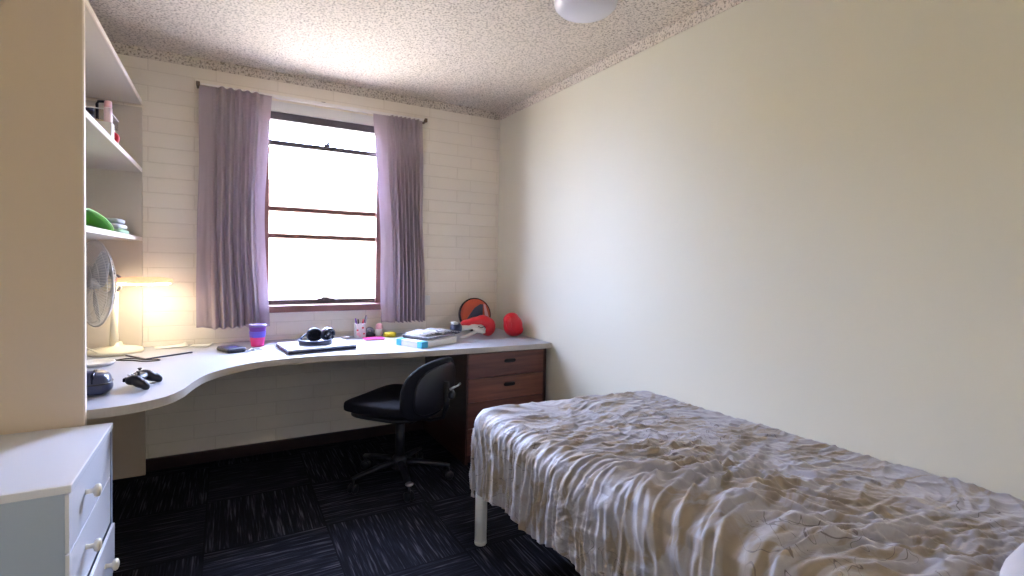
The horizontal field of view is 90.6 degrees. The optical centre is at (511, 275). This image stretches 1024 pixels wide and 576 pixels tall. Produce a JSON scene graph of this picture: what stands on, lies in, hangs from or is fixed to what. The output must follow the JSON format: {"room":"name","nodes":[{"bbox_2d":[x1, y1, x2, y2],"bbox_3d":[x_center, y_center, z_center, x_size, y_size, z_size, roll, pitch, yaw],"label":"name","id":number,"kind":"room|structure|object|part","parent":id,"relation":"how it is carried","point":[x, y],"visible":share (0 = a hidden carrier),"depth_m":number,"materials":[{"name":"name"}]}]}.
{"room":"bedroom","nodes":[
{"label":"bedroom","id":0,"kind":"room"},
{"bbox_2d":[85,54,499,458],"bbox_3d":[-1.352,-0.073,3.397,3.000,2.440,0.060,0,2,-30],"label":"wall","id":1,"kind":"structure","parent":0,"point":[461,151],"depth_m":3.29,"materials":[{"name":"brick"}]},
{"bbox_2d":[146,420,423,471],"bbox_3d":[-1.357,1.112,3.399,2.800,0.072,0.016,0,2,-30],"label":"baseboard","id":2,"kind":"structure","parent":1,"relation":"attached to","point":[178,460],"depth_m":3.28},
{"bbox_2d":[111,42,499,119],"bbox_3d":[-1.309,-1.263,3.329,2.800,0.055,0.014,0,2,-30],"label":"trim","id":3,"kind":"structure","parent":1,"relation":"attached to","point":[119,48],"depth_m":3.26,"materials":[{"name":"paint"}]},
{"bbox_2d":[196,81,427,312],"bbox_3d":[-1.277,-0.451,3.389,1.420,1.377,0.150,0,2,-30],"label":"window","id":4,"kind":"structure","parent":1,"relation":"in","point":[281,112],"depth_m":3.39,"materials":[{"name":"brown wood"}]},
{"bbox_2d":[196,85,271,329],"bbox_3d":[-1.673,-0.396,3.062,0.400,1.444,0.071,0,2,-32],"label":"curtain","id":5,"kind":"object","parent":4,"relation":"hanging from","point":[232,283],"visible":1,"depth_m":3.05,"materials":[{"name":"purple fabric"}]},
{"bbox_3d":[-1.244,-1.123,3.336,1.420,0.030,0.075,0,2,-30],"label":"curtain rail","id":6,"kind":"part","parent":4,"relation":"part of","materials":[{"name":"white metal"}]},
{"bbox_3d":[-1.287,0.175,3.457,0.684,0.030,0.037,0,2,-30],"label":"sash rail","id":7,"kind":"part","parent":4,"relation":"part of","materials":[{"name":"brown"}]},
{"bbox_3d":[-1.278,-0.257,3.444,0.684,0.030,0.037,0,2,-30],"label":"sash rail","id":8,"kind":"part","parent":4,"relation":"part of","materials":[{"name":"brown wood"}]},
{"bbox_3d":[-1.274,-0.432,3.439,0.684,0.030,0.037,0,2,-30],"label":"sash rail","id":9,"kind":"part","parent":4,"relation":"part of","materials":[{"name":"brown wood"}]},
{"bbox_3d":[-1.265,-0.856,3.426,0.684,0.030,0.037,0,2,-30],"label":"sash rail","id":10,"kind":"part","parent":4,"relation":"part of","materials":[{"name":"brown"}]},
{"bbox_3d":[-1.238,0.215,3.438,0.770,0.044,0.110,0,2,-30],"label":"sill","id":11,"kind":"part","parent":4,"relation":"part of","materials":[{"name":"brown wood"}]},
{"bbox_2d":[373,113,424,322],"bbox_3d":[-0.781,-0.386,3.566,0.395,1.446,0.072,0,2,-30],"label":"curtain","id":12,"kind":"object","parent":4,"relation":"hanging from","point":[398,140],"visible":1,"depth_m":3.56,"materials":[{"name":"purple fabric"}]},
{"bbox_2d":[425,296,429,304],"bbox_3d":[-0.630,0.186,3.775,0.044,0.070,0.010,0,2,-30],"label":"power outlet","id":13,"kind":"object","parent":1,"relation":"attached to","point":[427,298],"visible":0.8,"depth_m":3.77,"materials":[{"name":"white plastic"}]},
{"bbox_2d":[112,429,580,575],"bbox_3d":[-0.112,1.289,1.200,3.000,0.100,5.320,0,2,-30],"label":"floor","id":14,"kind":"structure","parent":0,"point":[292,512],"depth_m":2.44,"materials":[{"name":"carpet"}]},
{"bbox_2d":[0,423,119,575],"bbox_3d":[-1.457,0.861,1.415,0.550,0.686,0.548,0,2,-30],"label":"dresser","id":15,"kind":"object","parent":14,"relation":"on","point":[56,509],"visible":1,"depth_m":1.36,"materials":[{"name":"white paint"}]},
{"bbox_3d":[-1.257,0.779,1.512,0.009,0.159,0.523,0,2,-30],"label":"drawer","id":16,"kind":"part","parent":15,"relation":"part of","materials":[{"name":"white paint"}]},
{"bbox_3d":[-1.253,0.621,1.507,0.009,0.150,0.523,0,2,-30],"label":"drawer","id":17,"kind":"part","parent":15,"relation":"part of","materials":[{"name":"white paint"}]},
{"bbox_3d":[-1.194,0.770,1.444,0.040,0.037,0.037,0,2,-30],"label":"knob","id":18,"kind":"part","parent":15,"relation":"part of","materials":[{"name":"beige"}]},
{"bbox_3d":[-1.190,0.612,1.439,0.040,0.037,0.037,0,2,-30],"label":"knob","id":19,"kind":"part","parent":15,"relation":"part of","materials":[{"name":"beige"}]},
{"bbox_3d":[-1.250,0.942,1.523,0.009,0.159,0.523,0,2,-30],"label":"drawer","id":20,"kind":"part","parent":15,"relation":"part of","materials":[{"name":"white paint"}]},
{"bbox_3d":[-1.280,0.926,1.620,0.040,0.037,0.037,0,2,-30],"label":"knob","id":21,"kind":"part","parent":15,"relation":"part of","materials":[{"name":"beige"}]},
{"bbox_2d":[0,0,142,434],"bbox_3d":[-2.001,0.101,2.200,0.488,2.136,1.391,0,2,-30],"label":"shelving unit","id":22,"kind":"object","parent":14,"relation":"on","point":[57,162],"visible":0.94,"depth_m":1.67,"materials":[{"name":"beige laminate"}]},
{"bbox_3d":[-1.665,0.135,1.603,0.483,2.118,0.020,0,2,-30],"label":"panel","id":23,"kind":"part","parent":22,"relation":"part of","materials":[{"name":"beige laminate"}]},
{"bbox_2d":[86,208,113,230],"bbox_3d":[-1.722,-0.223,2.019,0.156,0.078,0.716,0,2,-30],"label":"basket","id":24,"kind":"object","parent":22,"relation":"on","point":[93,218],"visible":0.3,"depth_m":2.12,"materials":[{"name":"green plastic"}]},
{"bbox_2d":[96,120,114,138],"bbox_3d":[-1.758,-0.620,2.190,0.054,0.078,0.062,0,2,-30],"label":"carton","id":25,"kind":"object","parent":22,"relation":"on","point":[108,126],"visible":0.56,"depth_m":2.17,"materials":[{"name":"white cardboard"}]},
{"bbox_2d":[104,100,111,121],"bbox_3d":[-1.748,-0.707,2.192,0.030,0.095,0.030,0,2,-30],"label":"lotion bottle","id":26,"kind":"object","parent":25,"relation":"on","point":[107,104],"visible":0.89,"depth_m":2.18,"materials":[{"name":"pink plastic"}]},
{"bbox_3d":[-1.997,-0.184,2.190,0.483,0.022,1.351,0,2,-30],"label":"shelf","id":27,"kind":"part","parent":22,"relation":"part of","materials":[{"name":"beige wood"}]},
{"bbox_3d":[-1.989,-0.574,2.179,0.483,0.022,1.351,0,2,-30],"label":"shelf","id":28,"kind":"part","parent":22,"relation":"part of","materials":[{"name":"beige wood"}]},
{"bbox_3d":[-1.981,-0.955,2.167,0.483,0.022,1.351,0,2,-30],"label":"shelf","id":29,"kind":"part","parent":22,"relation":"part of","materials":[{"name":"beige wood"}]},
{"bbox_3d":[-2.332,-0.271,2.785,0.486,1.368,0.020,0,2,-30],"label":"panel","id":30,"kind":"part","parent":22,"relation":"part of","materials":[{"name":"beige wood"}]},
{"bbox_2d":[114,132,119,142],"bbox_3d":[-1.779,-0.611,2.252,0.056,0.056,0.016,1,2,-10],"label":"ring","id":31,"kind":"object","parent":22,"relation":"on","point":[116,136],"visible":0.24,"depth_m":2.25,"materials":[{"name":"red plastic"}]},
{"bbox_2d":[114,229,128,233],"bbox_3d":[-1.974,-0.216,2.498,0.120,0.024,0.250,0,2,-30],"label":"folded cloth","id":32,"kind":"object","parent":22,"relation":"on","point":[116,230],"visible":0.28,"depth_m":2.44,"materials":[{"name":"green"}]},
{"bbox_2d":[111,223,126,228],"bbox_3d":[-1.964,-0.241,2.480,0.112,0.024,0.214,0,2,-30],"label":"folded cloth","id":33,"kind":"object","parent":32,"relation":"on","point":[116,226],"visible":0.38,"depth_m":2.43,"materials":[{"name":"white fabric"}]},
{"bbox_2d":[106,218,124,223],"bbox_3d":[-1.953,-0.265,2.462,0.104,0.024,0.178,0,2,-30],"label":"folded cloth","id":34,"kind":"object","parent":33,"relation":"on","point":[111,220],"visible":0.56,"depth_m":2.41,"materials":[{"name":"grey fabric"}]},
{"bbox_3d":[-1.948,-0.612,2.289,0.242,0.050,0.241,0,2,-30],"label":"paper stack","id":35,"kind":"object","parent":22,"relation":"on","visible":0},
{"bbox_3d":[-1.946,-0.665,2.288,0.219,0.054,0.234,0,2,-32],"label":"box","id":36,"kind":"object","parent":35,"relation":"on","visible":0},
{"bbox_2d":[85,106,118,121],"bbox_3d":[-1.943,-0.717,2.282,0.239,0.048,0.234,0,2,-30],"label":"tub","id":37,"kind":"object","parent":36,"relation":"on","point":[85,106],"visible":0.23,"depth_m":2.23,"materials":[{"name":"clear plastic"}]},
{"bbox_2d":[85,107,94,117],"bbox_3d":[-1.865,-0.717,2.234,0.038,0.048,0.038,0,2,-30],"label":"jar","id":38,"kind":"object","parent":37,"relation":"in","point":[90,111],"visible":0.6,"depth_m":2.23,"materials":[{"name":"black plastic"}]},
{"bbox_3d":[-1.865,-0.732,2.234,0.038,0.018,0.038,0,2,-30],"label":"lid","id":39,"kind":"part","parent":38,"relation":"part of","materials":[{"name":"black"}]},
{"bbox_2d":[95,100,104,119],"bbox_3d":[-1.829,-0.736,2.260,0.052,0.090,0.012,1,2,-9],"label":"hair clip","id":40,"kind":"object","parent":37,"relation":"in","point":[98,101],"visible":0.46,"depth_m":2.25,"materials":[{"name":"black plastic"}]},
{"bbox_2d":[87,328,551,479],"bbox_3d":[-1.016,0.807,2.799,2.797,0.730,1.370,0,2,-30],"label":"desk","id":41,"kind":"object","parent":14,"relation":"on","point":[125,406],"visible":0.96,"depth_m":2.81,"materials":[{"name":"grey laminate"}]},
{"bbox_2d":[87,370,113,395],"bbox_3d":[-1.629,0.408,1.925,0.178,0.094,0.130,0,2,-30],"label":"pouch","id":42,"kind":"object","parent":41,"relation":"on","point":[99,382],"visible":0.56,"depth_m":1.91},
{"bbox_2d":[87,358,115,367],"bbox_3d":[-2.006,0.423,2.438,0.156,0.018,0.156,0,2,-30],"label":"round lid","id":43,"kind":"object","parent":41,"relation":"on","point":[91,363],"visible":0.68,"depth_m":2.44,"materials":[{"name":"white plastic"}]},
{"bbox_2d":[86,239,143,356],"bbox_3d":[-2.178,0.117,2.644,0.407,0.610,0.398,0,2,-30],"label":"desk fan","id":44,"kind":"object","parent":41,"relation":"on","point":[100,275],"visible":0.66,"depth_m":2.62,"materials":[{"name":"beige plastic"}]},
{"bbox_3d":[-2.268,0.005,2.691,0.204,0.119,0.032,2,2,29],"label":"blade","id":45,"kind":"part","parent":44,"relation":"part of","materials":[{"name":"grey plastic"}]},
{"bbox_3d":[-2.163,0.151,2.629,0.144,0.185,0.027,3,2,39],"label":"blade","id":46,"kind":"part","parent":44,"relation":"part of","materials":[{"name":"grey plastic"}]},
{"bbox_3d":[-2.110,-0.033,2.604,0.152,0.194,0.031,2,2,27],"label":"blade","id":47,"kind":"part","parent":44,"relation":"part of","materials":[{"name":"grey plastic"}]},
{"bbox_3d":[-2.324,0.797,2.782,0.505,0.697,0.018,0,2,-30],"label":"panel","id":48,"kind":"part","parent":41,"relation":"part of","materials":[{"name":"beige laminate"}]},
{"bbox_2d":[86,277,172,295],"bbox_3d":[-2.133,0.215,2.702,0.542,0.414,0.144,0,2,-30],"label":"desk lamp","id":49,"kind":"object","parent":41,"relation":"on","point":[124,280],"visible":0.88,"depth_m":2.72,"materials":[{"name":"beige plastic"}]},
{"bbox_2d":[118,283,170,284],"bbox_3d":[-2.008,0.046,2.765,0.244,0.012,0.092,0,2,-30],"label":"diffuser","id":50,"kind":"object","parent":49,"relation":"attached to","point":[118,283],"depth_m":2.73,"materials":[{"name":"beige plastic"}]},
{"bbox_3d":[-2.008,0.027,2.765,0.264,0.038,0.120,0,2,-30],"label":"lamp shade","id":51,"kind":"part","parent":49,"relation":"part of","materials":[{"name":"white"}]},
{"bbox_2d":[115,358,160,361],"bbox_3d":[-1.914,0.426,2.560,0.255,0.008,0.104,1,2,-15],"label":"charging cable","id":52,"kind":"object","parent":41,"relation":"on","point":[122,358],"visible":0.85,"depth_m":2.56,"materials":[{"name":"black plastic"}]},
{"bbox_2d":[122,367,162,389],"bbox_3d":[-1.516,0.421,2.079,0.098,0.068,0.163,1,2,-17],"label":"game controller","id":53,"kind":"object","parent":41,"relation":"on","point":[138,379],"visible":1,"depth_m":2.03,"materials":[{"name":"black plastic"}]},
{"bbox_2d":[125,348,192,358],"bbox_3d":[-1.898,0.422,2.728,0.190,0.008,0.240,2,2,27],"label":"tablet","id":54,"kind":"object","parent":41,"relation":"on","point":[172,351],"visible":1,"depth_m":2.71,"materials":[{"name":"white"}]},
{"bbox_2d":[154,342,187,348],"bbox_3d":[-1.987,0.408,2.953,0.160,0.013,0.090,0,2,-41],"label":"paper sheet","id":55,"kind":"object","parent":41,"relation":"on","point":[184,344],"visible":1,"depth_m":2.95,"materials":[{"name":"white paper"}]},
{"bbox_2d":[188,342,212,346],"bbox_3d":[-1.849,0.409,3.014,0.110,0.013,0.080,1,2,-15],"label":"paper sheet","id":56,"kind":"object","parent":41,"relation":"on","point":[208,344],"visible":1,"depth_m":3.02,"materials":[{"name":"white paper"}]},
{"bbox_2d":[216,344,245,353],"bbox_3d":[-1.586,0.415,2.864,0.156,0.026,0.106,3,2,38],"label":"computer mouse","id":57,"kind":"object","parent":41,"relation":"on","point":[233,348],"visible":1,"depth_m":2.83,"materials":[{"name":"grey plastic"}]},
{"bbox_2d":[248,323,266,346],"bbox_3d":[-1.527,0.358,3.039,0.098,0.132,0.098,0,2,-30],"label":"cup","id":58,"kind":"object","parent":41,"relation":"on","point":[257,331],"visible":1,"depth_m":3.01,"materials":[{"name":"pink"}]},
{"bbox_3d":[-1.526,0.300,3.038,0.098,0.014,0.098,0,2,-30],"label":"lid","id":59,"kind":"part","parent":58,"relation":"part of","materials":[{"name":"blue"}]},
{"bbox_2d":[276,338,356,353],"bbox_3d":[-1.164,0.417,3.013,0.386,0.023,0.294,0,2,-38],"label":"laptop","id":60,"kind":"object","parent":41,"relation":"on","point":[293,347],"visible":0.78,"depth_m":2.93,"materials":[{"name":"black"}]},
{"bbox_2d":[298,327,334,345],"bbox_3d":[-1.149,0.361,3.009,0.222,0.085,0.191,0,2,-34],"label":"headphones","id":61,"kind":"object","parent":60,"relation":"on","point":[313,335],"visible":1,"depth_m":3.04,"materials":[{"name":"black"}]},
{"bbox_2d":[306,328,320,340],"bbox_3d":[-1.194,0.359,3.057,0.091,0.085,0.062,0,2,-30],"label":"ear cup","id":62,"kind":"object","parent":61,"relation":"on","point":[313,334],"depth_m":3.04,"materials":[{"name":"black fabric"}]},
{"bbox_2d":[321,327,334,339],"bbox_3d":[-1.125,0.359,3.094,0.089,0.085,0.077,0,2,-30],"label":"ear cup","id":63,"kind":"object","parent":61,"relation":"on","point":[327,333],"depth_m":3.07,"materials":[{"name":"black plastic"}]},
{"bbox_2d":[354,323,365,337],"bbox_3d":[-1.033,0.374,3.440,0.064,0.098,0.066,0,2,-30],"label":"pen holder","id":64,"kind":"object","parent":41,"relation":"on","point":[359,329],"visible":0.98,"depth_m":3.41,"materials":[{"name":"ceramic"}]},
{"bbox_2d":[366,327,375,336],"bbox_3d":[-0.975,0.389,3.498,0.082,0.066,0.026,0,2,-38],"label":"tape dispenser","id":65,"kind":"object","parent":41,"relation":"on","point":[368,333],"visible":0.93,"depth_m":3.48,"materials":[{"name":"black plastic"}]},
{"bbox_2d":[362,336,384,340],"bbox_3d":[-0.923,0.422,3.378,0.128,0.010,0.094,0,2,-28],"label":"pad","id":66,"kind":"object","parent":41,"relation":"on","point":[380,337],"visible":1,"depth_m":3.35,"materials":[{"name":"pink paper"}]},
{"bbox_2d":[375,323,382,336],"bbox_3d":[-0.923,0.377,3.520,0.052,0.091,0.052,0,2,-30],"label":"bottle","id":67,"kind":"object","parent":41,"relation":"on","point":[379,327],"visible":0.98,"depth_m":3.50,"materials":[{"name":"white plastic"}]},
{"bbox_2d":[383,332,395,337],"bbox_3d":[-0.845,0.408,3.503,0.089,0.034,0.089,0,2,-30],"label":"tub","id":68,"kind":"object","parent":41,"relation":"on","point":[386,334],"visible":1,"depth_m":3.47,"materials":[{"name":"yellow plastic"}]},
{"bbox_3d":[-0.844,0.399,3.502,0.089,0.017,0.089,0,2,-30],"label":"lid","id":69,"kind":"part","parent":68,"relation":"part of","materials":[{"name":"yellow plastic"}]},
{"bbox_2d":[395,336,456,348],"bbox_3d":[-0.549,0.418,3.260,0.236,0.039,0.329,2,2,34],"label":"book","id":70,"kind":"object","parent":41,"relation":"on","point":[415,343],"visible":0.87,"depth_m":3.16,"materials":[{"name":"white paper"}]},
{"bbox_2d":[403,332,454,340],"bbox_3d":[-0.541,0.390,3.295,0.214,0.021,0.281,2,2,32],"label":"notebook","id":71,"kind":"object","parent":70,"relation":"on","point":[434,336],"visible":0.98,"depth_m":3.21,"materials":[{"name":"grey paper"}]},
{"bbox_2d":[405,328,459,335],"bbox_3d":[-0.520,0.373,3.346,0.200,0.024,0.300,3,2,41],"label":"magazine","id":72,"kind":"object","parent":71,"relation":"on","point":[429,331],"visible":1,"depth_m":3.31,"materials":[{"name":"white paper"}]},
{"bbox_2d":[450,315,494,338],"bbox_3d":[-0.271,0.358,3.553,0.340,0.153,0.132,0,2,-30],"label":"glove","id":73,"kind":"object","parent":41,"relation":"on","point":[483,324],"visible":0.98,"depth_m":3.51,"materials":[{"name":"red leather"}]},
{"bbox_2d":[458,298,490,330],"bbox_3d":[-0.286,0.300,3.876,0.258,0.254,0.094,0,2,-24],"label":"mitt","id":74,"kind":"object","parent":41,"relation":"on","point":[472,307],"visible":0.63,"depth_m":3.85,"materials":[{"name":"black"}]},
{"bbox_2d":[503,313,522,335],"bbox_3d":[0.006,0.349,3.607,0.120,0.172,0.185,3,2,40],"label":"glove","id":75,"kind":"object","parent":41,"relation":"on","point":[512,323],"visible":1,"depth_m":3.56,"materials":[{"name":"red leather"}]},
{"bbox_2d":[344,357,460,502],"bbox_3d":[-0.620,0.817,2.902,0.644,0.718,0.601,2,2,20],"label":"office chair","id":76,"kind":"object","parent":14,"relation":"on","point":[428,390],"visible":1,"depth_m":2.75,"materials":[{"name":"black plastic"}]},
{"bbox_3d":[-0.765,1.078,2.810,0.258,0.059,0.052,0,2,-41],"label":"leg","id":77,"kind":"part","parent":76,"relation":"part of","materials":[{"name":"black plastic"}]},
{"bbox_3d":[-0.671,0.724,2.915,0.470,0.086,0.490,2,2,20],"label":"seat","id":78,"kind":"part","parent":76,"relation":"part of","materials":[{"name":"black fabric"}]},
{"bbox_3d":[-0.780,1.072,2.995,0.258,0.059,0.052,2,2,31],"label":"leg","id":79,"kind":"part","parent":76,"relation":"part of","materials":[{"name":"black plastic"}]},
{"bbox_3d":[-0.585,1.083,2.767,0.052,0.059,0.258,0,2,-23],"label":"leg","id":80,"kind":"part","parent":76,"relation":"part of","materials":[{"name":"black plastic"}]},
{"bbox_3d":[-0.609,1.073,3.066,0.052,0.059,0.258,2,2,13],"label":"leg","id":81,"kind":"part","parent":76,"relation":"part of","materials":[{"name":"black plastic"}]},
{"bbox_3d":[-0.432,0.622,2.810,0.093,0.316,0.570,2,2,20],"label":"backrest","id":82,"kind":"part","parent":76,"relation":"part of","materials":[{"name":"black plastic"}]},
{"bbox_3d":[-0.488,1.080,2.925,0.258,0.059,0.052,1,2,-5],"label":"leg","id":83,"kind":"part","parent":76,"relation":"part of","materials":[{"name":"black plastic"}]},
{"bbox_3d":[-0.332,0.657,2.787,0.036,0.048,0.048,2,2,20],"label":"adjuster knob","id":84,"kind":"part","parent":76,"relation":"part of","materials":[{"name":"black plastic"}]},
{"bbox_2d":[474,492,486,546],"bbox_3d":[0.730,0.944,1.607,0.906,0.600,2.064,0,2,-30],"label":"bed","id":85,"kind":"object","parent":14,"relation":"on","point":[480,540],"visible":0.09,"depth_m":2.25,"materials":[{"name":"white metal"}]},
{"bbox_2d":[469,391,1023,575],"bbox_3d":[0.680,0.791,1.638,0.986,0.517,1.942,0,2,-30],"label":"bedspread","id":86,"kind":"object","parent":85,"relation":"on","point":[637,483],"visible":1,"depth_m":1.41,"materials":[{"name":"beige fabric"}]},
{"bbox_2d":[999,542,1023,575],"bbox_3d":[1.138,0.577,0.823,0.660,0.129,0.460,0,2,-31],"label":"pillow","id":87,"kind":"object","parent":86,"relation":"on","point":[1013,565],"visible":1,"depth_m":0.93,"materials":[{"name":"white fabric"}]},
{"bbox_2d":[424,348,545,465],"bbox_3d":[-0.211,0.819,3.588,0.584,0.694,0.756,0,2,-30],"label":"drawer pedestal","id":88,"kind":"object","parent":14,"relation":"on","point":[490,379],"visible":0.56,"depth_m":3.25,"materials":[{"name":"brown wood"}]},
{"bbox_3d":[-0.043,1.040,3.277,0.547,0.166,0.020,0,2,-30],"label":"drawer","id":89,"kind":"part","parent":88,"relation":"part of","materials":[{"name":"red wood"}]},
{"bbox_3d":[-0.039,0.874,3.272,0.547,0.158,0.020,0,2,-30],"label":"drawer","id":90,"kind":"part","parent":88,"relation":"part of","materials":[{"name":"red wood"}]},
{"bbox_3d":[-0.036,0.718,3.267,0.547,0.146,0.020,0,2,-30],"label":"drawer","id":91,"kind":"part","parent":88,"relation":"part of","materials":[{"name":"red wood"}]},
{"bbox_3d":[-0.033,0.566,3.263,0.547,0.150,0.020,0,2,-30],"label":"drawer","id":92,"kind":"part","parent":88,"relation":"part of","materials":[{"name":"red wood"}]},
{"bbox_3d":[-0.017,0.700,3.267,0.084,0.024,0.012,0,2,-30],"label":"handle","id":93,"kind":"part","parent":88,"relation":"part of","materials":[{"name":"black"}]},
{"bbox_3d":[-0.013,0.548,3.262,0.084,0.024,0.012,0,2,-30],"label":"handle","id":94,"kind":"part","parent":88,"relation":"part of","materials":[{"name":"black"}]},
{"bbox_2d":[88,0,716,112],"bbox_3d":[-0.060,-1.249,1.124,3.000,0.100,5.320,0,2,-30],"label":"ceiling","id":95,"kind":"structure","parent":0,"point":[489,55],"depth_m":2.67,"materials":[{"name":"paint"}]},
{"bbox_2d":[554,0,617,22],"bbox_3d":[0.323,-1.181,2.224,0.280,0.086,0.280,0,2,-30],"label":"ceiling light","id":96,"kind":"object","parent":95,"relation":"attached to","point":[576,11],"visible":1,"depth_m":2.19,"materials":[{"name":"white glass"}]},
{"bbox_2d":[496,0,1023,500],"bbox_3d":[1.184,0.025,1.882,0.120,2.440,5.320,0,2,-30],"label":"wall","id":97,"kind":"structure","parent":0,"point":[802,218],"depth_m":1.92,"materials":[{"name":"beige paint"}]},
{"bbox_2d":[499,0,745,119],"bbox_3d":[1.180,-1.165,1.761,0.014,0.055,5.200,0,2,-30],"label":"trim","id":98,"kind":"structure","parent":97,"relation":"attached to","point":[717,7],"depth_m":2.70,"materials":[{"name":"paint"}]},
{"label":"outside","id":99,"kind":"structure","parent":0,"visible":0},
{"bbox_3d":[-10.054,0.977,21.592,60.000,0.100,39.800,0,2,-30],"label":"ground","id":100,"kind":"structure","parent":99,"visible":0},
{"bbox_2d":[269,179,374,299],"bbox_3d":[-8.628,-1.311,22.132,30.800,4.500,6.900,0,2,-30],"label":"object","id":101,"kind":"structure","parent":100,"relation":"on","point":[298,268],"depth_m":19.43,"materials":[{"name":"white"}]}
]}

